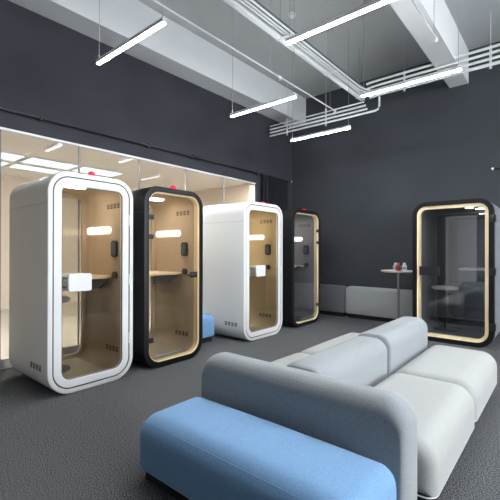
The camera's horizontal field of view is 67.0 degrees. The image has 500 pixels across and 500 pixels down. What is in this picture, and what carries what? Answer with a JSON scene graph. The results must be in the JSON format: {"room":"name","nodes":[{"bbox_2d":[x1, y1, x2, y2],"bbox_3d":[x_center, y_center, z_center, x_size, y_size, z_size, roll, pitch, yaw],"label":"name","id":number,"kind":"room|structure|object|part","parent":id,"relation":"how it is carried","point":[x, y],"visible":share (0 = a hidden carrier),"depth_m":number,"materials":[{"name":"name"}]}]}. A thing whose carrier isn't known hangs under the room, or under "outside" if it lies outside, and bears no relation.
{"room":"common room","nodes":[
{"label":"common room","id":0,"kind":"room"},
{"bbox_2d":[1,175,150,309],"bbox_3d":[-6.068,-0.190,9.342,0.100,3.500,9.530,0,0,40],"label":"wall","id":1,"kind":"structure","parent":0,"point":[8,183],"depth_m":10.39,"materials":[{"name":"beige paint"}]},
{"bbox_2d":[1,131,247,191],"bbox_3d":[-4.047,-1.889,7.655,5.165,0.100,9.330,0,0,40],"label":"ceiling","id":2,"kind":"structure","parent":0,"point":[10,142],"depth_m":8.41,"materials":[{"name":"white"}]},
{"bbox_2d":[1,160,11,166],"bbox_3d":[-5.522,-1.832,7.697,0.550,0.020,1.020,0,0,40],"label":"recessed light","id":3,"kind":"object","parent":2,"relation":"in","point":[3,163],"visible":1,"depth_m":7.98,"materials":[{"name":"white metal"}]},
{"bbox_2d":[1,151,27,161],"bbox_3d":[-4.916,-1.832,7.189,0.670,0.020,1.020,0,0,40],"label":"recessed light","id":4,"kind":"object","parent":2,"relation":"in","point":[8,156],"visible":1,"depth_m":7.39,"materials":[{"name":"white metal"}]},
{"bbox_2d":[6,163,63,173],"bbox_3d":[-4.832,-1.829,8.521,0.550,0.020,1.010,0,0,40],"label":"recessed light","id":5,"kind":"object","parent":2,"relation":"in","point":[14,165],"visible":0.94,"depth_m":8.47,"materials":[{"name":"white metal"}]},
{"bbox_2d":[19,156,81,169],"bbox_3d":[-4.226,-1.829,8.014,0.670,0.020,1.010,0,0,40],"label":"recessed light","id":6,"kind":"object","parent":2,"relation":"in","point":[32,160],"visible":0.96,"depth_m":7.98,"materials":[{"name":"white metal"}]},
{"bbox_2d":[44,143,62,151],"bbox_3d":[-3.343,-1.781,6.420,0.570,0.120,0.060,0,0,40],"label":"pendant light","id":7,"kind":"object","parent":2,"relation":"hanging from","point":[56,145],"visible":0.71,"depth_m":6.39,"materials":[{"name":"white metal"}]},
{"bbox_2d":[45,145,61,151],"bbox_3d":[-3.343,-1.727,6.420,0.560,0.012,0.056,0,0,40],"label":"diffuser","id":8,"kind":"object","parent":7,"relation":"attached to","point":[52,147],"depth_m":6.41,"materials":[{"name":"white plastic"}]},
{"bbox_2d":[70,166,125,176],"bbox_3d":[-3.542,-1.826,8.830,0.670,0.020,1.020,0,0,40],"label":"recessed light","id":9,"kind":"object","parent":2,"relation":"in","point":[83,169],"visible":0.94,"depth_m":8.78,"materials":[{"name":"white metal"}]},
{"bbox_2d":[118,157,133,162],"bbox_3d":[-2.322,-1.777,7.234,0.650,0.120,0.060,0,0,40],"label":"pendant light","id":10,"kind":"object","parent":2,"relation":"hanging from","point":[125,159],"visible":0.54,"depth_m":7.30,"materials":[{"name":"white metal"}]},
{"bbox_2d":[141,174,159,179],"bbox_3d":[-2.394,-1.774,9.056,0.700,0.120,0.060,0,0,40],"label":"pendant light","id":11,"kind":"object","parent":2,"relation":"hanging from","point":[155,175],"visible":1,"depth_m":9.00,"materials":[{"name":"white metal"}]},
{"bbox_2d":[0,0,291,209],"bbox_3d":[-2.003,-1.120,5.941,0.160,5.160,9.330,0,0,40],"label":"wall","id":12,"kind":"structure","parent":0,"point":[49,69],"depth_m":5.82,"materials":[{"name":"grey paint"}]},
{"bbox_2d":[0,129,223,359],"bbox_3d":[-2.749,-0.071,4.970,0.033,2.815,6.901,0,0,40],"label":"window frame","id":13,"kind":"structure","parent":12,"relation":"attached to","point":[0,129],"depth_m":5.34,"materials":[{"name":"grey metal"}]},
{"bbox_2d":[0,127,255,369],"bbox_3d":[-2.435,-0.019,5.366,0.076,2.955,7.900,0,0,40],"label":"trim","id":14,"kind":"structure","parent":12,"relation":"attached to","point":[5,363],"depth_m":5.31,"materials":[{"name":"white metal"}]},
{"bbox_2d":[0,107,291,182],"bbox_3d":[-2.131,-1.701,5.593,0.090,0.060,9.830,0,0,40],"label":"rail","id":15,"kind":"object","parent":12,"relation":"attached to","point":[39,118],"visible":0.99,"depth_m":5.83,"materials":[{"name":"black metal"}]},
{"bbox_2d":[263,175,287,209],"bbox_3d":[0.605,-0.114,8.814,0.121,3.110,1.010,0,0,40],"label":"curtain","id":16,"kind":"object","parent":15,"relation":"hanging from","point":[275,191],"visible":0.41,"depth_m":8.77,"materials":[{"name":"grey fabric"}]},
{"bbox_2d":[8,0,305,126],"bbox_3d":[-1.784,-3.385,5.766,0.400,0.630,9.330,0,0,40],"label":"beam","id":17,"kind":"structure","parent":12,"relation":"attached to","point":[172,48],"depth_m":6.16,"materials":[{"name":"paint"}]},
{"bbox_2d":[250,184,254,201],"bbox_3d":[0.057,0.006,8.427,0.126,2.926,0.006,0,0,40],"label":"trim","id":18,"kind":"structure","parent":12,"relation":"attached to","point":[252,187],"depth_m":8.43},
{"bbox_2d":[0,294,499,499],"bbox_3d":[0.982,1.510,3.431,18.300,0.100,9.730,0,0,40],"label":"floor","id":19,"kind":"structure","parent":0,"point":[84,444],"depth_m":3.18,"materials":[{"name":"carpet"}]},
{"bbox_2d":[9,171,132,393],"bbox_3d":[-2.035,0.299,4.339,1.118,2.316,0.952,0,0,40],"label":"booth","id":20,"kind":"object","parent":19,"relation":"on","point":[37,282],"visible":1,"depth_m":4.20,"materials":[{"name":"white metal"}]},
{"bbox_2d":[62,296,70,372],"bbox_3d":[-2.266,0.961,4.334,0.380,0.834,0.380,0,0,40],"label":"bar stool","id":21,"kind":"object","parent":20,"relation":"on","point":[65,368],"visible":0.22,"depth_m":4.35,"materials":[{"name":"black metal"}]},
{"bbox_3d":[-2.266,0.573,4.335,0.380,0.059,0.380,0,0,40],"label":"seat","id":22,"kind":"part","parent":21,"relation":"part of","materials":[{"name":"grey fabric"}]},
{"bbox_3d":[-1.854,0.331,3.951,0.026,0.180,0.242,0,0,40],"label":"handle plate","id":23,"kind":"part","parent":20,"relation":"part of","materials":[{"name":"grey plastic"}]},
{"bbox_3d":[-2.423,0.332,4.664,0.035,2.136,0.834,0,0,40],"label":"frame","id":24,"kind":"part","parent":20,"relation":"part of","materials":[{"name":"beige fabric"}]},
{"bbox_2d":[66,186,85,188],"bbox_3d":[-2.014,-0.719,4.300,0.140,0.014,0.280,0,0,40],"label":"recessed light","id":25,"kind":"object","parent":20,"relation":"attached to","point":[66,186],"depth_m":4.31,"materials":[{"name":"white plastic"}]},
{"bbox_3d":[-1.732,0.331,3.850,0.026,0.180,0.242,0,0,40],"label":"handle plate","id":26,"kind":"part","parent":20,"relation":"part of","materials":[{"name":"white plastic"}]},
{"bbox_3d":[-1.678,0.332,4.040,0.048,2.130,0.828,0,0,40],"label":"door","id":27,"kind":"part","parent":20,"relation":"part of","materials":[{"name":"white"}]},
{"bbox_3d":[-1.617,-0.015,4.502,0.120,0.195,0.030,0,0,40],"label":"control panel","id":28,"kind":"part","parent":20,"relation":"part of","materials":[{"name":"black plastic"}]},
{"bbox_2d":[112,271,117,278],"bbox_3d":[-1.610,0.298,4.495,0.084,0.084,0.030,0,0,40],"label":"socket","id":29,"kind":"object","parent":20,"relation":"attached to","point":[115,273],"depth_m":4.48,"materials":[{"name":"black plastic"}]},
{"bbox_2d":[131,185,202,367],"bbox_3d":[-1.329,0.305,5.184,1.126,2.310,0.958,0,0,40],"label":"booth","id":30,"kind":"object","parent":19,"relation":"on","point":[176,216],"visible":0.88,"depth_m":5.25,"materials":[{"name":"black metal"}]},
{"bbox_3d":[-1.721,0.335,5.512,0.035,2.086,0.791,0,0,40],"label":"frame","id":31,"kind":"part","parent":30,"relation":"part of","materials":[{"name":"beige wood"}]},
{"bbox_2d":[150,198,162,200],"bbox_3d":[-1.312,-0.691,5.148,0.140,0.014,0.280,0,0,40],"label":"recessed light","id":32,"kind":"object","parent":30,"relation":"attached to","point":[155,199],"depth_m":5.12,"materials":[{"name":"white plastic"}]},
{"bbox_3d":[-0.998,1.320,4.838,0.017,0.030,0.460,0,0,40],"label":"rail","id":33,"kind":"part","parent":30,"relation":"part of","materials":[{"name":"beige wood"}]},
{"bbox_3d":[-0.928,-0.011,5.333,0.120,0.195,0.030,0,0,40],"label":"control panel","id":34,"kind":"part","parent":30,"relation":"part of","materials":[{"name":"black plastic"}]},
{"bbox_3d":[-0.770,0.333,5.049,0.095,0.075,0.210,0,0,40],"label":"handle","id":35,"kind":"part","parent":30,"relation":"part of","materials":[{"name":"black plastic"}]},
{"bbox_2d":[202,313,213,342],"bbox_3d":[-0.994,1.240,6.039,0.620,0.445,0.670,0,0,40],"label":"ottoman","id":36,"kind":"object","parent":19,"relation":"on","point":[208,319],"visible":0.3,"depth_m":5.98,"materials":[{"name":"blue fabric"}]},
{"bbox_2d":[203,201,282,340],"bbox_3d":[-0.131,0.319,6.634,1.118,2.292,1.064,0,0,40],"label":"booth","id":37,"kind":"object","parent":19,"relation":"on","point":[243,241],"visible":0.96,"depth_m":6.35,"materials":[{"name":"white plastic"}]},
{"bbox_3d":[0.050,0.340,6.246,0.026,0.180,0.242,0,0,40],"label":"handle plate","id":38,"kind":"part","parent":37,"relation":"part of","materials":[{"name":"grey"}]},
{"bbox_3d":[0.172,0.340,6.145,0.026,0.180,0.242,0,0,40],"label":"handle plate","id":39,"kind":"part","parent":37,"relation":"part of","materials":[{"name":"white plastic"}]},
{"bbox_3d":[0.226,0.340,6.336,0.048,2.130,0.940,0,0,40],"label":"door","id":40,"kind":"part","parent":37,"relation":"part of","materials":[{"name":"white"}]},
{"bbox_3d":[0.323,-0.006,6.840,0.120,0.195,0.030,0,0,40],"label":"control panel","id":41,"kind":"part","parent":37,"relation":"part of","materials":[{"name":"black plastic"}]},
{"bbox_2d":[140,352,416,499],"bbox_3d":[0.089,1.119,2.246,1.523,0.674,0.825,0,0,40],"label":"bench sofa","id":42,"kind":"object","parent":19,"relation":"on","point":[257,429],"visible":1,"depth_m":2.07,"materials":[{"name":"blue fabric"}]},
{"bbox_3d":[0.014,1.205,2.146,1.465,0.332,0.575,0,0,40],"label":"seat","id":43,"kind":"part","parent":42,"relation":"part of","materials":[{"name":"blue fabric"}]},
{"bbox_2d":[271,353,309,365],"bbox_3d":[0.329,1.256,3.375,0.670,0.407,1.204,0,0,40],"label":"ottoman","id":44,"kind":"object","parent":19,"relation":"on","point":[285,361],"visible":0.09,"depth_m":3.65,"materials":[{"name":"white fabric"}]},
{"bbox_2d":[281,209,319,326],"bbox_3d":[0.743,0.325,7.709,1.126,2.289,1.043,0,0,40],"label":"booth","id":45,"kind":"object","parent":19,"relation":"on","point":[301,227],"visible":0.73,"depth_m":7.77,"materials":[{"name":"black"}]},
{"bbox_3d":[1.171,-0.002,7.891,0.120,0.195,0.030,0,0,40],"label":"control panel","id":46,"kind":"part","parent":45,"relation":"part of","materials":[{"name":"black plastic"}]},
{"bbox_2d":[300,333,359,354],"bbox_3d":[1.129,1.259,4.330,0.670,0.407,1.264,0,0,40],"label":"ottoman","id":47,"kind":"object","parent":19,"relation":"on","point":[340,339],"visible":0.14,"depth_m":4.27,"materials":[{"name":"white fabric"}]},
{"bbox_2d":[320,284,346,316],"bbox_3d":[1.616,1.133,8.810,1.365,0.680,0.230,0,0,40],"label":"sofa","id":48,"kind":"object","parent":19,"relation":"on","point":[332,297],"visible":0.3,"depth_m":8.46,"materials":[{"name":"grey fabric"}]},
{"bbox_2d":[346,286,411,321],"bbox_3d":[2.755,1.133,7.856,1.565,0.680,0.230,0,0,40],"label":"sofa","id":49,"kind":"object","parent":19,"relation":"on","point":[368,303],"visible":0.62,"depth_m":7.82,"materials":[{"name":"grey fabric"}]},
{"bbox_2d":[287,336,474,499],"bbox_3d":[0.987,1.128,2.825,1.035,0.662,1.205,0,0,40],"label":"sofa","id":50,"kind":"object","parent":19,"relation":"on","point":[444,411],"visible":0.48,"depth_m":2.67,"materials":[{"name":"white fabric"}]},
{"bbox_3d":[0.724,1.085,3.045,0.350,0.577,1.205,0,0,40],"label":"backrest","id":51,"kind":"part","parent":50,"relation":"part of","materials":[{"name":"grey fabric"}]},
{"bbox_3d":[1.120,1.210,2.712,0.685,0.328,1.204,0,0,40],"label":"seat","id":52,"kind":"part","parent":50,"relation":"part of","materials":[{"name":"white fabric"}]},
{"bbox_2d":[381,270,411,318],"bbox_3d":[2.736,0.924,6.966,0.620,1.094,0.620,0,0,40],"label":"bar table","id":53,"kind":"object","parent":19,"relation":"on","point":[387,271],"visible":0.51,"depth_m":6.95,"materials":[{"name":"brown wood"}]},
{"bbox_2d":[396,263,400,270],"bbox_3d":[2.683,0.304,6.837,0.090,0.143,0.090,0,0,40],"label":"bottle","id":54,"kind":"object","parent":53,"relation":"on","point":[398,267],"visible":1,"depth_m":6.80,"materials":[{"name":"red plastic"}]},
{"bbox_2d":[402,263,406,270],"bbox_3d":[2.806,0.305,6.871,0.090,0.143,0.090,0,0,40],"label":"bottle","id":55,"kind":"object","parent":53,"relation":"on","point":[404,266],"visible":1,"depth_m":6.84,"materials":[{"name":"white plastic"}]},
{"bbox_2d":[358,316,496,422],"bbox_3d":[1.788,1.121,3.778,1.020,0.682,1.265,0,0,40],"label":"sofa","id":56,"kind":"object","parent":19,"relation":"on","point":[405,338],"visible":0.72,"depth_m":3.56,"materials":[{"name":"white fabric"}]},
{"bbox_3d":[1.522,1.079,3.982,0.350,0.597,1.235,0,0,40],"label":"backrest","id":57,"kind":"part","parent":56,"relation":"part of","materials":[{"name":"grey fabric"}]},
{"bbox_3d":[1.919,1.214,3.669,0.680,0.328,1.264,0,0,40],"label":"seat","id":58,"kind":"part","parent":56,"relation":"part of","materials":[{"name":"white fabric"}]},
{"bbox_2d":[412,198,499,347],"bbox_3d":[3.467,0.346,6.292,1.170,2.250,1.108,0,0,40],"label":"booth","id":59,"kind":"object","parent":19,"relation":"on","point":[425,271],"visible":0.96,"depth_m":6.22,"materials":[{"name":"black metal"}]},
{"bbox_3d":[2.884,0.337,6.075,0.300,0.145,0.026,0,0,40],"label":"handle plate","id":60,"kind":"part","parent":59,"relation":"part of","materials":[{"name":"black plastic"}]},
{"bbox_2d":[431,285,458,331],"bbox_3d":[3.368,0.999,6.528,0.420,0.744,0.420,0,0,40],"label":"bar stool","id":61,"kind":"object","parent":59,"relation":"on","point":[444,288],"visible":1,"depth_m":6.50,"materials":[{"name":"white metal"}]},
{"bbox_3d":[3.368,0.656,6.529,0.420,0.059,0.420,0,0,40],"label":"seat","id":62,"kind":"part","parent":61,"relation":"part of","materials":[{"name":"white"}]},
{"bbox_3d":[3.784,0.347,6.681,0.991,2.086,0.035,0,0,40],"label":"frame","id":63,"kind":"part","parent":59,"relation":"part of","materials":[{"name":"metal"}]},
{"bbox_2d":[138,0,499,98],"bbox_3d":[2.958,-3.760,1.796,13.170,0.120,9.730,0,0,40],"label":"ceiling","id":64,"kind":"structure","parent":0,"point":[385,34],"depth_m":6.47,"materials":[{"name":"paint"}]},
{"bbox_2d":[96,0,165,64],"bbox_3d":[-1.224,-2.873,3.788,1.180,1.660,0.038,0,0,40],"label":"pendant light","id":65,"kind":"object","parent":64,"relation":"hanging from","point":[156,25],"visible":1,"depth_m":3.74,"materials":[{"name":"white metal"}]},
{"bbox_2d":[97,22,164,64],"bbox_3d":[-1.225,-2.048,3.786,1.168,0.010,0.035,0,0,40],"label":"diffuser","id":66,"kind":"object","parent":65,"relation":"attached to","point":[157,25],"depth_m":3.73,"materials":[{"name":"white plastic"}]},
{"bbox_2d":[152,0,335,113],"bbox_3d":[-1.433,-3.148,3.507,0.048,1.111,9.520,0,0,40],"label":"pipe","id":67,"kind":"object","parent":64,"relation":"hanging from","point":[155,1],"visible":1,"depth_m":4.99,"materials":[{"name":"grey metal"}]},
{"bbox_2d":[230,8,296,116],"bbox_3d":[0.162,-2.867,5.419,1.180,1.660,0.038,0,0,40],"label":"pendant light","id":68,"kind":"object","parent":64,"relation":"hanging from","point":[292,96],"visible":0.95,"depth_m":5.48,"materials":[{"name":"white metal"}]},
{"bbox_2d":[230,96,295,116],"bbox_3d":[0.160,-2.042,5.417,1.168,0.010,0.035,0,0,40],"label":"diffuser","id":69,"kind":"object","parent":68,"relation":"attached to","point":[286,98],"depth_m":5.38,"materials":[{"name":"white plastic"}]},
{"bbox_2d":[288,11,295,18],"bbox_3d":[0.656,-3.667,5.908,0.120,0.055,0.120,0,0,40],"label":"smoke detector","id":70,"kind":"object","parent":64,"relation":"attached to","point":[292,13],"visible":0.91,"depth_m":5.87,"materials":[{"name":"white plastic"}]},
{"bbox_2d":[223,0,380,100],"bbox_3d":[-0.880,-3.256,3.214,0.480,0.896,9.780,0,0,40],"label":"cable tray","id":71,"kind":"object","parent":64,"relation":"hanging from","point":[253,10],"visible":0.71,"depth_m":5.21,"materials":[{"name":"white metal"}]},
{"bbox_3d":[2.013,-3.250,6.936,0.007,0.880,0.008,0,0,40],"label":"hanger rod","id":72,"kind":"part","parent":71,"relation":"part of","materials":[{"name":"silver metal"}]},
{"bbox_2d":[290,30,350,140],"bbox_3d":[1.221,-2.862,6.684,1.180,1.660,0.038,0,0,40],"label":"pendant light","id":73,"kind":"object","parent":64,"relation":"hanging from","point":[348,126],"visible":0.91,"depth_m":6.62,"materials":[{"name":"white metal"}]},
{"bbox_2d":[291,127,349,140],"bbox_3d":[1.220,-2.037,6.682,1.168,0.010,0.035,0,0,40],"label":"diffuser","id":74,"kind":"object","parent":73,"relation":"attached to","point":[339,128],"depth_m":6.65,"materials":[{"name":"white plastic"}]},
{"bbox_2d":[286,0,393,43],"bbox_3d":[0.823,-2.870,3.365,1.180,1.660,0.038,0,0,40],"label":"pendant light","id":75,"kind":"object","parent":64,"relation":"hanging from","point":[373,4],"visible":1,"depth_m":3.39,"materials":[{"name":"white metal"}]},
{"bbox_2d":[403,42,404,91],"bbox_3d":[2.734,-3.249,6.691,0.036,0.880,0.008,0,0,40],"label":"hanger","id":76,"kind":"object","parent":64,"relation":"hanging from","point":[404,42],"visible":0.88,"depth_m":6.69,"materials":[{"name":"white metal"}]},
{"bbox_2d":[366,43,499,84],"bbox_3d":[6.140,-3.110,3.767,10.322,0.083,0.101,0,0,40],"label":"conduit","id":77,"kind":"object","parent":76,"relation":"attached to","point":[495,45],"visible":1,"depth_m":6.44,"materials":[{"name":"white metal"}]},
{"bbox_2d":[367,49,499,88],"bbox_3d":[6.148,-3.022,3.760,10.301,0.083,0.102,0,0,40],"label":"conduit","id":78,"kind":"object","parent":76,"relation":"attached to","point":[498,50],"visible":0.9,"depth_m":6.31,"materials":[{"name":"white metal"}]},
{"bbox_2d":[461,55,499,67],"bbox_3d":[6.156,-2.934,3.753,10.280,0.083,0.102,0,0,40],"label":"conduit","id":79,"kind":"object","parent":76,"relation":"attached to","point":[497,56],"visible":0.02,"depth_m":5.91,"materials":[{"name":"white metal"}]},
{"bbox_2d":[361,0,461,96],"bbox_3d":[1.937,-2.865,4.649,1.180,1.660,0.038,0,0,40],"label":"pendant light","id":80,"kind":"object","parent":64,"relation":"hanging from","point":[459,67],"visible":1,"depth_m":4.59,"materials":[{"name":"white metal"}]},
{"bbox_2d":[361,69,460,96],"bbox_3d":[1.936,-2.040,4.647,1.168,0.010,0.035,0,0,40],"label":"diffuser","id":81,"kind":"object","parent":80,"relation":"attached to","point":[448,71],"depth_m":4.61,"materials":[{"name":"white plastic"}]},
{"bbox_2d":[411,0,437,42],"bbox_3d":[-0.268,-3.151,1.619,0.048,1.111,8.120,0,0,40],"label":"pipe","id":82,"kind":"object","parent":64,"relation":"hanging from","point":[435,37],"visible":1,"depth_m":4.36,"materials":[{"name":"grey metal"}]},
{"bbox_2d":[389,0,468,87],"bbox_3d":[0.920,-3.395,3.501,0.315,0.610,9.330,0,0,40],"label":"beam","id":83,"kind":"structure","parent":64,"relation":"attached to","point":[436,13],"depth_m":5.58,"materials":[{"name":"paint"}]},
{"bbox_2d":[489,12,491,68],"bbox_3d":[3.731,-3.249,5.856,0.036,0.880,0.008,0,0,40],"label":"hanger","id":84,"kind":"object","parent":64,"relation":"hanging from","point":[490,50],"visible":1,"depth_m":5.86,"materials":[{"name":"white metal"}]},
{"bbox_3d":[0.817,-3.104,8.296,0.036,1.170,0.008,0,0,40],"label":"hanger","id":85,"kind":"object","parent":64,"relation":"hanging from","visible":0},
{"bbox_2d":[270,101,363,126],"bbox_3d":[1.306,-2.800,7.852,2.220,0.028,0.028,0,0,40],"label":"conduit","id":86,"kind":"object","parent":85,"relation":"attached to","point":[363,101],"visible":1,"depth_m":7.77,"materials":[{"name":"white metal"}]},
{"bbox_2d":[270,104,365,130],"bbox_3d":[1.317,-2.727,7.842,2.250,0.040,0.040,0,0,40],"label":"conduit","id":87,"kind":"object","parent":85,"relation":"attached to","point":[341,111],"visible":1,"depth_m":7.73,"materials":[{"name":"white metal"}]},
{"bbox_2d":[270,108,367,133],"bbox_3d":[1.329,-2.654,7.832,2.280,0.040,0.040,0,0,40],"label":"conduit","id":88,"kind":"object","parent":85,"relation":"attached to","point":[364,109],"visible":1,"depth_m":7.72,"materials":[{"name":"white metal"}]},
{"bbox_2d":[270,96,379,136],"bbox_3d":[1.425,-2.691,7.752,2.530,0.260,0.040,0,0,40],"label":"conduit","id":89,"kind":"object","parent":85,"relation":"attached to","point":[377,109],"visible":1,"depth_m":7.54,"materials":[{"name":"white metal"}]},
{"bbox_2d":[194,41,499,333],"bbox_3d":[4.046,-1.056,7.090,18.300,5.260,0.200,0,0,40],"label":"wall","id":90,"kind":"structure","parent":0,"point":[365,182],"depth_m":7.75,"materials":[{"name":"grey paint"}]},
{"bbox_2d":[369,60,499,98],"bbox_3d":[6.163,-2.846,3.747,10.262,0.095,0.114,0,0,40],"label":"conduit","id":91,"kind":"object","parent":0,"point":[498,61],"visible":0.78,"depth_m":6.29,"materials":[{"name":"white metal"}]}
]}

